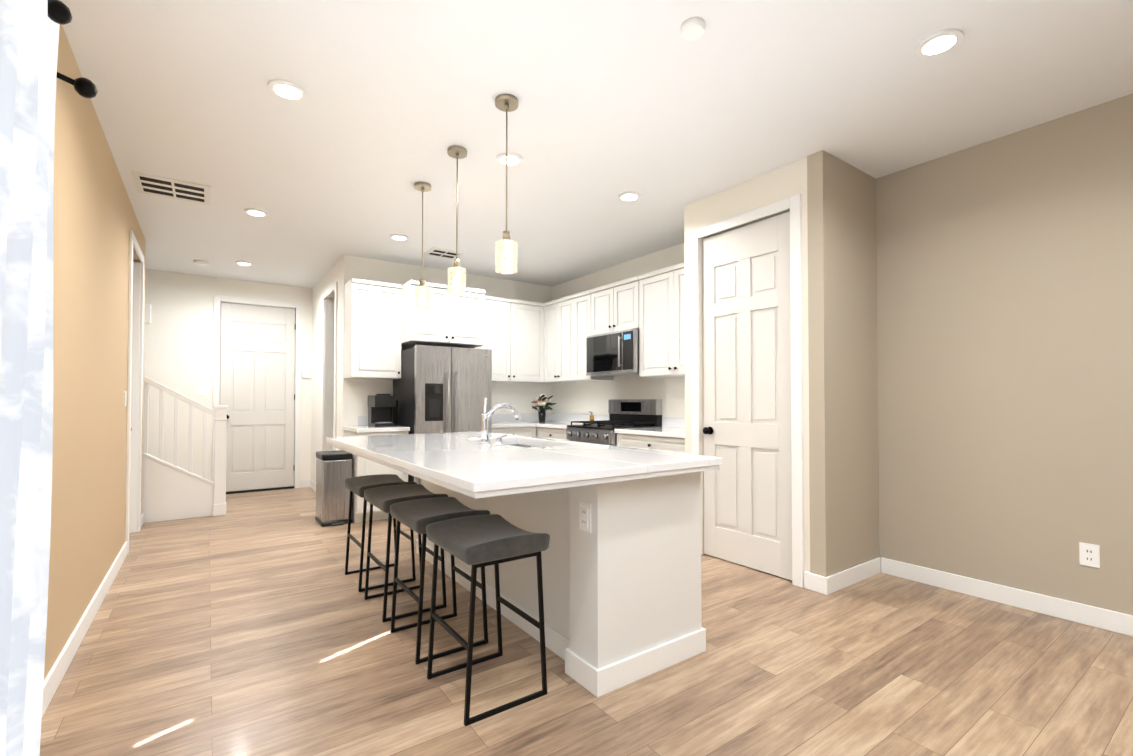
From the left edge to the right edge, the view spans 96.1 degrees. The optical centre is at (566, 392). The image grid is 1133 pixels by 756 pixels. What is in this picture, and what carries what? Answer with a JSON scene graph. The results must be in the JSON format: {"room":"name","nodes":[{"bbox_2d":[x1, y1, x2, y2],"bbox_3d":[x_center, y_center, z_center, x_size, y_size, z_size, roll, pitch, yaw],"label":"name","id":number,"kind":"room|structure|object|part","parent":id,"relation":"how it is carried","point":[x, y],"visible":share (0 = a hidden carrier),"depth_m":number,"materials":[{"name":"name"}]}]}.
{"room":"kitchen","nodes":[
{"label":"kitchen","id":0,"kind":"room"},
{"bbox_2d":[44,24,144,679],"bbox_3d":[-2.939,-0.138,3.161,0.150,2.740,4.180,1,-1,-35],"label":"wall","id":1,"kind":"structure","parent":0,"point":[91,214],"depth_m":2.56,"materials":[{"name":"beige paint"}]},
{"bbox_2d":[42,542,126,716],"bbox_3d":[-2.528,1.173,2.700,0.014,0.105,2.945,1,-1,-35],"label":"baseboard","id":2,"kind":"structure","parent":1,"relation":"attached to","point":[58,670],"depth_m":2.42,"materials":[{"name":"white wood"}]},
{"bbox_2d":[124,391,126,406],"bbox_3d":[-3.301,0.043,3.809,0.009,0.118,0.075,1,-1,-35],"label":"light switch","id":3,"kind":"object","parent":1,"relation":"attached to","point":[125,396],"visible":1,"depth_m":3.80,"materials":[{"name":"white plastic"}]},
{"bbox_2d":[125,230,143,554],"bbox_3d":[-3.644,-0.004,4.302,0.021,2.510,0.920,1,-1,-35],"label":"door frame","id":4,"kind":"structure","parent":1,"relation":"attached to","point":[135,384],"depth_m":4.59,"materials":[{"name":"white wood"}]},
{"bbox_2d":[141,513,143,526],"bbox_3d":[-3.994,1.206,4.778,0.014,0.105,0.285,1,-1,-35],"label":"baseboard","id":5,"kind":"structure","parent":1,"relation":"attached to","point":[142,515],"depth_m":4.82,"materials":[{"name":"white wood"}]},
{"bbox_2d":[143,269,311,487],"bbox_3d":[-4.258,-0.083,6.593,7.290,2.740,0.150,1,-1,-35],"label":"wall","id":6,"kind":"structure","parent":0,"point":[178,343],"depth_m":6.25,"materials":[{"name":"white paint"}]},
{"bbox_2d":[144,304,150,323],"bbox_3d":[-4.976,-0.933,5.984,0.140,0.220,0.040,1,-1,-35],"label":"door chime","id":7,"kind":"object","parent":6,"relation":"attached to","point":[147,313],"visible":0.38,"depth_m":5.99,"materials":[{"name":"white plastic"}]},
{"bbox_2d":[197,386,207,395],"bbox_3d":[-4.515,-0.028,6.314,0.110,0.120,0.009,1,-1,-35],"label":"light switch","id":8,"kind":"object","parent":6,"relation":"attached to","point":[202,390],"visible":1,"depth_m":6.31,"materials":[{"name":"white plastic"}]},
{"bbox_2d":[212,295,301,487],"bbox_3d":[-4.022,0.033,6.655,0.990,2.510,0.018,1,-1,-35],"label":"door frame","id":9,"kind":"structure","parent":6,"relation":"attached to","point":[217,299],"depth_m":6.77,"materials":[{"name":"white wood"}]},
{"bbox_2d":[220,302,295,491],"bbox_3d":[-4.032,0.053,6.674,0.844,2.415,0.115,1,-1,-35],"label":"hall door","id":10,"kind":"structure","parent":6,"relation":"in","point":[257,375],"depth_m":6.68,"materials":[{"name":"white wood"}]},
{"bbox_2d":[302,369,309,377],"bbox_3d":[-3.570,-0.267,6.974,0.090,0.120,0.025,1,-1,-35],"label":"thermostat","id":11,"kind":"object","parent":6,"relation":"attached to","point":[305,373],"visible":0.98,"depth_m":6.96,"materials":[{"name":"white plastic"}]},
{"bbox_2d":[219,302,293,405],"bbox_3d":[-4.108,0.060,6.776,0.850,2.460,0.020,1,-1,-35],"label":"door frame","id":12,"kind":"structure","parent":0,"point":[220,332],"depth_m":6.54,"materials":[{"name":"white wood"}]},
{"bbox_2d":[311,255,358,482],"bbox_3d":[-2.879,-0.088,6.250,0.150,2.740,2.000,1,-1,-35],"label":"wall","id":13,"kind":"structure","parent":0,"point":[347,268],"depth_m":5.65,"materials":[{"name":"white paint"}]},
{"bbox_2d":[306,479,315,491],"bbox_3d":[-3.289,1.235,6.647,0.040,0.105,0.845,1,-1,-35],"label":"baseboard","id":14,"kind":"structure","parent":13,"relation":"attached to","point":[309,483],"depth_m":6.88,"materials":[{"name":"white wood"}]},
{"bbox_2d":[321,282,337,450],"bbox_3d":[-2.797,0.022,5.988,0.018,2.510,0.820,1,-1,-35],"label":"door frame","id":15,"kind":"structure","parent":13,"relation":"attached to","point":[329,307],"depth_m":6.28,"materials":[{"name":"white wood"}]},
{"bbox_2d":[358,257,550,415],"bbox_3d":[-1.267,-0.088,6.255,2.490,2.740,0.150,1,-1,-35],"label":"wall","id":16,"kind":"structure","parent":0,"point":[519,397],"depth_m":6.35,"materials":[{"name":"beige paint"}]},
{"bbox_2d":[344,278,400,379],"bbox_3d":[-2.056,-0.652,5.409,0.506,1.000,0.330,1,-1,-35],"label":"upper cabinet","id":17,"kind":"object","parent":16,"relation":"attached to","point":[372,348],"depth_m":5.27,"materials":[{"name":"white wood"}]},
{"bbox_2d":[400,280,455,346],"bbox_3d":[-1.576,-0.839,5.585,0.478,0.620,0.600,1,-1,-35],"label":"upper cabinet","id":18,"kind":"object","parent":16,"relation":"attached to","point":[436,325],"depth_m":5.36,"materials":[{"name":"white wood"}]},
{"bbox_2d":[358,413,549,424],"bbox_3d":[-1.219,0.310,6.177,2.486,0.100,0.015,1,-1,-35],"label":"backsplash","id":19,"kind":"structure","parent":16,"relation":"attached to","point":[524,416],"depth_m":6.52,"materials":[{"name":"white tile"}]},
{"bbox_2d":[444,287,487,348],"bbox_3d":[-1.281,-0.836,5.794,0.478,0.620,0.600,1,-1,-35],"label":"upper cabinet","id":20,"kind":"object","parent":16,"relation":"attached to","point":[471,307],"depth_m":5.61,"materials":[{"name":"white wood"}]},
{"bbox_2d":[480,296,507,381],"bbox_3d":[-0.944,-0.639,6.193,0.536,1.000,0.330,1,-1,-35],"label":"upper cabinet","id":21,"kind":"object","parent":16,"relation":"attached to","point":[497,306],"depth_m":6.08,"materials":[{"name":"white wood"}]},
{"bbox_2d":[504,299,543,382],"bbox_3d":[-0.576,-0.636,6.417,0.556,1.000,0.388,1,-1,-35],"label":"upper cabinet","id":22,"kind":"object","parent":16,"relation":"attached to","point":[523,341],"depth_m":6.30,"materials":[{"name":"white wood"}]},
{"bbox_2d":[40,487,1132,755],"bbox_3d":[-0.358,1.266,3.357,4.620,0.060,9.900,1,-1,-35],"label":"floor","id":23,"kind":"structure","parent":0,"point":[248,625],"depth_m":2.22,"materials":[{"name":"brown wood"}]},
{"bbox_2d":[226,486,293,493],"bbox_3d":[-4.054,1.276,6.681,0.846,0.024,0.085,1,-1,-35],"label":"threshold","id":24,"kind":"object","parent":23,"relation":"on","point":[258,490],"visible":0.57,"depth_m":6.66,"materials":[{"name":"black"}]},
{"bbox_2d":[315,450,352,526],"bbox_3d":[-2.275,0.922,4.984,0.275,0.680,0.380,1,-1,-35],"label":"trash can","id":25,"kind":"object","parent":23,"relation":"on","point":[333,470],"visible":0.9,"depth_m":4.86,"materials":[{"name":"grey metal"}]},
{"bbox_2d":[342,429,407,522],"bbox_3d":[-1.978,0.826,5.259,0.493,0.880,0.626,1,-1,-35],"label":"base cabinet","id":26,"kind":"object","parent":23,"relation":"on","point":[361,466],"depth_m":4.96,"materials":[{"name":"white wood"}]},
{"bbox_2d":[342,425,409,432],"bbox_3d":[-1.973,0.366,5.255,0.510,0.040,0.651,1,-1,-35],"label":"countertop","id":27,"kind":"structure","parent":26,"relation":"on","point":[358,428],"depth_m":5.04,"materials":[{"name":"white stone"}]},
{"bbox_2d":[368,394,397,426],"bbox_3d":[-1.906,0.178,5.323,0.265,0.335,0.290,1,-1,-35],"label":"coffee maker","id":28,"kind":"object","parent":27,"relation":"on","point":[382,410],"visible":1,"depth_m":5.28,"materials":[{"name":"black plastic"}]},
{"bbox_2d":[345,474,416,591],"bbox_3d":[-1.252,0.906,3.417,0.366,0.660,0.447,1,-1,-35],"label":"stool","id":29,"kind":"object","parent":23,"relation":"on","point":[359,485],"visible":0.75,"depth_m":3.37,"materials":[{"name":"black metal"}]},
{"bbox_3d":[-1.252,0.617,3.421,0.366,0.080,0.447,1,-1,-35],"label":"seat","id":30,"kind":"part","parent":29,"relation":"part of","materials":[{"name":"fabric"}]},
{"bbox_2d":[364,484,447,622],"bbox_3d":[-0.947,0.900,2.983,0.366,0.660,0.447,1,-1,-35],"label":"stool","id":31,"kind":"object","parent":23,"relation":"on","point":[383,498],"visible":0.77,"depth_m":2.92,"materials":[{"name":"black metal"}]},
{"bbox_3d":[-0.947,0.610,2.988,0.366,0.080,0.447,1,-1,-35],"label":"seat","id":32,"kind":"part","parent":31,"relation":"part of","materials":[{"name":"fabric"}]},
{"bbox_2d":[390,497,489,664],"bbox_3d":[-0.641,0.893,2.550,0.366,0.660,0.447,1,-1,-35],"label":"stool","id":33,"kind":"object","parent":23,"relation":"on","point":[418,516],"visible":0.85,"depth_m":2.49,"materials":[{"name":"black metal"}]},
{"bbox_3d":[-0.641,0.603,2.555,0.366,0.080,0.447,1,-1,-35],"label":"seat","id":34,"kind":"part","parent":33,"relation":"part of","materials":[{"name":"fabric"}]},
{"bbox_2d":[393,345,491,483],"bbox_3d":[-1.358,0.401,5.570,0.830,1.740,0.841,1,-1,-35],"label":"fridge","id":35,"kind":"object","parent":23,"relation":"on","point":[438,389],"visible":0.6,"depth_m":5.25,"materials":[{"name":"grey metal"}]},
{"bbox_2d":[426,514,549,725],"bbox_3d":[-0.336,0.886,2.117,0.366,0.660,0.447,1,-1,-35],"label":"stool","id":36,"kind":"object","parent":23,"relation":"on","point":[479,541],"visible":1,"depth_m":2.04,"materials":[{"name":"black metal"}]},
{"bbox_3d":[-0.336,0.596,2.122,0.366,0.080,0.447,1,-1,-35],"label":"seat","id":37,"kind":"part","parent":36,"relation":"part of","materials":[{"name":"fabric"}]},
{"bbox_2d":[492,429,529,435],"bbox_3d":[-0.803,0.839,6.088,0.643,0.880,0.626,1,-1,-35],"label":"base cabinet","id":38,"kind":"object","parent":23,"relation":"on","point":[523,432],"depth_m":5.86,"materials":[{"name":"white wood"}]},
{"bbox_2d":[530,425,568,440],"bbox_3d":[0.061,0.836,5.916,0.686,0.880,0.690,1,-1,-35],"label":"base cabinet","id":39,"kind":"object","parent":23,"relation":"on","point":[541,431],"depth_m":5.80,"materials":[{"name":"white wood"}]},
{"bbox_2d":[492,421,537,428],"bbox_3d":[-0.541,0.382,6.265,1.276,0.040,0.651,1,-1,-35],"label":"countertop","id":40,"kind":"structure","parent":39,"relation":"on","point":[495,424],"depth_m":5.94,"materials":[{"name":"white stone"}]},
{"bbox_2d":[531,394,555,421],"bbox_3d":[-0.304,0.186,6.372,0.326,0.352,0.360,1,-1,-35],"label":"flower vase","id":41,"kind":"object","parent":40,"relation":"on","point":[543,402],"visible":1,"depth_m":6.33,"materials":[{"name":"black plastic"}]},
{"bbox_2d":[538,421,587,428],"bbox_3d":[0.089,0.376,5.913,0.651,0.040,0.650,1,-1,-35],"label":"countertop","id":42,"kind":"structure","parent":39,"relation":"on","point":[561,424],"depth_m":5.94,"materials":[{"name":"white stone"}]},
{"bbox_2d":[589,411,593,420],"bbox_3d":[0.283,0.281,5.782,0.065,0.144,0.050,1,-1,-35],"label":"soap bottle","id":43,"kind":"object","parent":42,"relation":"on","point":[591,417],"visible":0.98,"depth_m":5.77,"materials":[{"name":"orange"}]},
{"bbox_2d":[409,470,709,696],"bbox_3d":[-0.279,0.800,3.175,0.658,0.864,2.328,1,-1,-35],"label":"kitchen island","id":44,"kind":"object","parent":23,"relation":"on","point":[622,593],"depth_m":2.25,"materials":[{"name":"white paint"}]},
{"bbox_2d":[326,434,649,501],"bbox_3d":[-0.704,0.336,2.882,0.770,0.056,2.500,1,-1,-35],"label":"island countertop","id":45,"kind":"structure","parent":44,"relation":"on","point":[469,467],"depth_m":2.15,"materials":[{"name":"white stone"}]},
{"bbox_2d":[478,398,517,441],"bbox_3d":[-0.417,0.177,3.219,0.268,0.272,0.088,1,-1,-35],"label":"faucet","id":46,"kind":"object","parent":45,"relation":"on","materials":[{"name":"silver metal"}]},
{"bbox_2d":[579,501,590,532],"bbox_3d":[0.076,0.516,2.120,0.010,0.118,0.075,1,-1,-35],"label":"outlet","id":47,"kind":"object","parent":44,"relation":"attached to","point":[584,516],"visible":1,"depth_m":2.12,"materials":[{"name":"white plastic"}]},
{"bbox_2d":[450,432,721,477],"bbox_3d":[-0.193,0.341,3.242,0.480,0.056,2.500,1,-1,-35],"label":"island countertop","id":48,"kind":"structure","parent":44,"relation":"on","point":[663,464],"depth_m":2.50,"materials":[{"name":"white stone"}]},
{"bbox_2d":[506,442,533,445],"bbox_3d":[-0.293,0.452,3.305,0.414,0.187,0.804,1,-1,-35],"label":"sink","id":49,"kind":"object","parent":48,"relation":"in","point":[507,443],"depth_m":3.68,"materials":[{"name":"silver metal"}]},
{"bbox_2d":[566,399,661,445],"bbox_3d":[0.464,0.657,5.304,0.732,1.180,0.756,1,-1,-35],"label":"range","id":50,"kind":"object","parent":23,"relation":"on","point":[632,413],"visible":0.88,"depth_m":5.25,"materials":[{"name":"silver metal"}]},
{"bbox_2d":[617,433,684,453],"bbox_3d":[0.996,0.816,4.642,0.626,0.880,0.921,1,-1,-35],"label":"base cabinet","id":51,"kind":"object","parent":23,"relation":"on","point":[668,444],"depth_m":4.45,"materials":[{"name":"white wood"}]},
{"bbox_2d":[614,425,684,436],"bbox_3d":[0.986,0.356,4.642,0.651,0.040,0.921,1,-1,-35],"label":"countertop","id":52,"kind":"structure","parent":51,"relation":"on","point":[666,430],"depth_m":4.53,"materials":[{"name":"white stone"}]},
{"bbox_2d":[59,0,1132,287],"bbox_3d":[-0.358,-1.554,3.401,4.620,0.100,9.900,1,-1,-35],"label":"ceiling","id":53,"kind":"structure","parent":0,"point":[655,110],"depth_m":2.69,"materials":[{"name":"paint"}]},
{"bbox_2d":[131,170,210,204],"bbox_3d":[-2.883,-1.494,3.736,0.440,0.009,0.420,1,-1,-35],"label":"ceiling vent","id":54,"kind":"object","parent":53,"relation":"in","point":[155,185],"visible":0.98,"depth_m":3.71,"materials":[{"name":"white metal"}]},
{"bbox_2d":[193,260,207,265],"bbox_3d":[-4.077,-1.450,5.672,0.130,0.035,0.130,1,-1,-35],"label":"smoke detector","id":55,"kind":"object","parent":53,"relation":"attached to","point":[201,262],"visible":1,"depth_m":5.64,"materials":[{"name":"white plastic"}]},
{"bbox_2d":[235,261,252,265],"bbox_3d":[-3.635,-1.460,5.739,0.170,0.012,0.170,1,-1,-35],"label":"recessed light","id":56,"kind":"object","parent":53,"relation":"in","point":[244,263],"visible":1,"depth_m":5.72,"materials":[{"name":"white"}]},
{"bbox_2d":[244,208,267,216],"bbox_3d":[-2.559,-1.485,4.197,0.170,0.012,0.170,1,-1,-35],"label":"recessed light","id":57,"kind":"object","parent":53,"relation":"in","point":[255,212],"visible":0.96,"depth_m":4.17,"materials":[{"name":"white"}]},
{"bbox_2d":[268,79,306,101],"bbox_3d":[-1.395,-1.511,2.546,0.170,0.012,0.170,1,-1,-35],"label":"recessed light","id":58,"kind":"object","parent":53,"relation":"in","point":[283,89],"visible":0.96,"depth_m":2.53,"materials":[{"name":"white"}]},
{"bbox_2d":[390,234,408,240],"bbox_3d":[-1.588,-1.475,4.833,0.170,0.012,0.170,1,-1,-35],"label":"recessed light","id":59,"kind":"object","parent":53,"relation":"in","point":[398,237],"visible":0.98,"depth_m":4.81,"materials":[{"name":"white"}]},
{"bbox_2d":[414,181,430,308],"bbox_3d":[-1.036,-1.055,3.661,0.120,0.890,0.120,1,-1,-35],"label":"pendant light","id":60,"kind":"object","parent":53,"relation":"hanging from","point":[421,287],"visible":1,"depth_m":3.64,"materials":[{"name":"white glass"}]},
{"bbox_2d":[423,247,464,259],"bbox_3d":[-1.294,-1.468,5.370,0.340,0.009,0.300,1,-1,-35],"label":"ceiling vent","id":61,"kind":"object","parent":53,"relation":"in","point":[442,253],"visible":0.98,"depth_m":5.35,"materials":[{"name":"white metal"}]},
{"bbox_2d":[447,145,466,294],"bbox_3d":[-0.679,-1.063,3.155,0.120,0.890,0.120,1,-1,-35],"label":"pendant light","id":62,"kind":"object","parent":53,"relation":"hanging from","point":[457,153],"visible":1,"depth_m":3.14,"materials":[{"name":"white glass"}]},
{"bbox_2d":[495,94,517,273],"bbox_3d":[-0.310,-1.071,2.632,0.120,0.890,0.120,1,-1,-35],"label":"pendant light","id":63,"kind":"object","parent":53,"relation":"hanging from","point":[506,103],"visible":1,"depth_m":2.61,"materials":[{"name":"white glass"}]},
{"bbox_2d":[496,152,522,166],"bbox_3d":[-0.365,-1.500,3.273,0.170,0.012,0.170,1,-1,-35],"label":"recessed light","id":64,"kind":"object","parent":53,"relation":"in","point":[514,159],"visible":0.88,"depth_m":3.26,"materials":[{"name":"white"}]},
{"bbox_2d":[618,191,640,201],"bbox_3d":[0.476,-1.490,3.866,0.170,0.012,0.170,1,-1,-35],"label":"recessed light","id":65,"kind":"object","parent":53,"relation":"in","point":[629,196],"visible":0.98,"depth_m":3.85,"materials":[{"name":"white"}]},
{"bbox_2d":[681,17,704,40],"bbox_3d":[0.525,-1.509,2.114,0.100,0.030,0.100,1,-1,-35],"label":"smoke detector","id":66,"kind":"object","parent":53,"relation":"attached to","point":[692,28],"visible":1,"depth_m":2.09,"materials":[{"name":"white plastic"}]},
{"bbox_2d":[915,28,963,57],"bbox_3d":[1.619,-1.516,2.212,0.170,0.012,0.170,1,-1,-35],"label":"recessed light","id":67,"kind":"object","parent":53,"relation":"in","point":[939,43],"visible":0.96,"depth_m":2.20,"materials":[{"name":"white"}]},
{"bbox_2d":[684,156,809,572],"bbox_3d":[1.277,-0.130,3.663,0.100,2.740,1.020,1,-1,-35],"label":"wall","id":68,"kind":"structure","parent":0,"point":[768,188],"depth_m":3.59,"materials":[{"name":"beige paint"}]},
{"bbox_2d":[702,211,791,579],"bbox_3d":[1.260,0.017,3.621,0.115,2.430,0.754,1,-1,-35],"label":"pantry door","id":69,"kind":"structure","parent":68,"relation":"in","point":[746,430],"depth_m":3.60,"materials":[{"name":"white wood"}]},
{"bbox_2d":[691,194,803,587],"bbox_3d":[1.241,-0.015,3.611,0.018,2.510,0.900,1,-1,-35],"label":"door frame","id":70,"kind":"structure","parent":68,"relation":"attached to","point":[793,203],"depth_m":3.28,"materials":[{"name":"white wood"}]},
{"bbox_2d":[551,93,1132,614],"bbox_3d":[1.469,-0.114,4.667,0.150,2.740,9.600,1,-1,-35],"label":"wall","id":71,"kind":"structure","parent":0,"point":[1005,337],"depth_m":2.97,"materials":[{"name":"beige paint"}]},
{"bbox_2d":[544,299,559,381],"bbox_3d":[-0.072,-0.636,6.386,0.388,1.000,0.400,1,-1,-35],"label":"upper cabinet","id":72,"kind":"object","parent":71,"relation":"attached to","point":[552,308],"depth_m":6.31,"materials":[{"name":"white wood"}]},
{"bbox_2d":[560,296,567,381],"bbox_3d":[0.127,-0.640,6.155,0.330,1.000,0.438,1,-1,-35],"label":"upper cabinet","id":73,"kind":"object","parent":71,"relation":"attached to","point":[563,301],"depth_m":6.09,"materials":[{"name":"white wood"}]},
{"bbox_2d":[568,290,612,381],"bbox_3d":[0.295,-0.644,5.916,0.330,1.000,0.380,1,-1,-35],"label":"upper cabinet","id":74,"kind":"object","parent":71,"relation":"attached to","point":[579,304],"depth_m":5.85,"materials":[{"name":"white wood"}]},
{"bbox_2d":[592,285,607,334],"bbox_3d":[0.535,-0.892,5.581,0.330,0.515,0.440,1,-1,-35],"label":"upper cabinet","id":75,"kind":"object","parent":71,"relation":"attached to","point":[600,294],"depth_m":5.54,"materials":[{"name":"white wood"}]},
{"bbox_2d":[550,413,684,428],"bbox_3d":[0.653,0.302,5.667,0.015,0.100,2.977,1,-1,-35],"label":"backsplash","id":76,"kind":"structure","parent":71,"relation":"attached to","point":[679,423],"depth_m":6.10,"materials":[{"name":"white tile"}]},
{"bbox_2d":[608,275,639,332],"bbox_3d":[0.722,-0.896,5.315,0.330,0.515,0.440,1,-1,-35],"label":"upper cabinet","id":77,"kind":"object","parent":71,"relation":"attached to","point":[624,295],"depth_m":5.22,"materials":[{"name":"white wood"}]},
{"bbox_2d":[586,328,638,375],"bbox_3d":[0.582,-0.412,5.404,0.444,0.430,0.756,1,-1,-35],"label":"microwave","id":78,"kind":"object","parent":77,"relation":"attached to","point":[616,353],"visible":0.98,"depth_m":5.24,"materials":[{"name":"silver metal"}]},
{"bbox_2d":[639,267,667,377],"bbox_3d":[1.001,-0.660,4.915,0.330,1.000,0.519,1,-1,-35],"label":"upper cabinet","id":79,"kind":"object","parent":71,"relation":"attached to","point":[653,332],"depth_m":4.87,"materials":[{"name":"white wood"}]},
{"bbox_2d":[668,262,684,377],"bbox_3d":[1.233,-0.665,4.586,0.330,1.000,0.518,1,-1,-35],"label":"upper cabinet","id":80,"kind":"object","parent":71,"relation":"attached to","point":[676,273],"depth_m":4.63,"materials":[{"name":"white wood"}]},
{"bbox_2d":[882,557,1132,636],"bbox_3d":[3.155,1.163,2.109,0.018,0.105,3.450,1,-1,-35],"label":"baseboard","id":81,"kind":"structure","parent":71,"relation":"attached to","point":[1106,619],"depth_m":2.91,"materials":[{"name":"white wood"}]},
{"bbox_2d":[1079,542,1099,567],"bbox_3d":[2.758,0.855,2.685,0.010,0.118,0.075,1,-1,-35],"label":"outlet","id":82,"kind":"object","parent":71,"relation":"attached to","point":[1089,554],"visible":1,"depth_m":2.68,"materials":[{"name":"white plastic"}]},
{"bbox_2d":[807,150,879,576],"bbox_3d":[1.849,-0.134,3.381,0.710,2.740,0.100,1,-1,-35],"label":"wall","id":83,"kind":"structure","parent":0,"point":[843,380],"depth_m":3.26,"materials":[{"name":"beige paint"}]},
{"bbox_2d":[818,557,881,594],"bbox_3d":[1.861,1.182,3.297,0.684,0.105,0.018,1,-1,-35],"label":"baseboard","id":84,"kind":"structure","parent":83,"relation":"attached to","point":[828,585],"depth_m":3.25,"materials":[{"name":"white wood"}]},
{"bbox_3d":[-5.761,1.285,4.563,2.820,0.060,1.700,1,-1,-35],"label":"floor","id":85,"kind":"structure","parent":0,"visible":0},
{"bbox_2d":[142,376,227,522],"bbox_3d":[-5.210,-0.262,4.791,3.349,3.040,1.102,1,-1,-35],"label":"stair railing","id":86,"kind":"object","parent":85,"relation":"on","point":[172,491],"depth_m":5.10,"materials":[{"name":"white wood"}]},
{"bbox_3d":[-0.778,-1.266,0.114,0.150,0.580,3.320,1,-1,-35],"label":"wall","id":87,"kind":"structure","parent":0,"visible":0},
{"bbox_2d":[0,0,97,755],"bbox_3d":[-0.568,-0.016,0.085,0.182,2.360,4.062,1,-1,-35],"label":"sheer curtain","id":88,"kind":"object","parent":87,"relation":"hanging from","point":[29,42],"visible":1,"depth_m":1.23,"materials":[{"name":"white fabric"}]},
{"bbox_3d":[-0.568,-1.095,0.102,0.182,0.082,4.062,1,-1,-35],"label":"curtain rod","id":89,"kind":"part","parent":88,"relation":"part of","materials":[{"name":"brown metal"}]}
]}

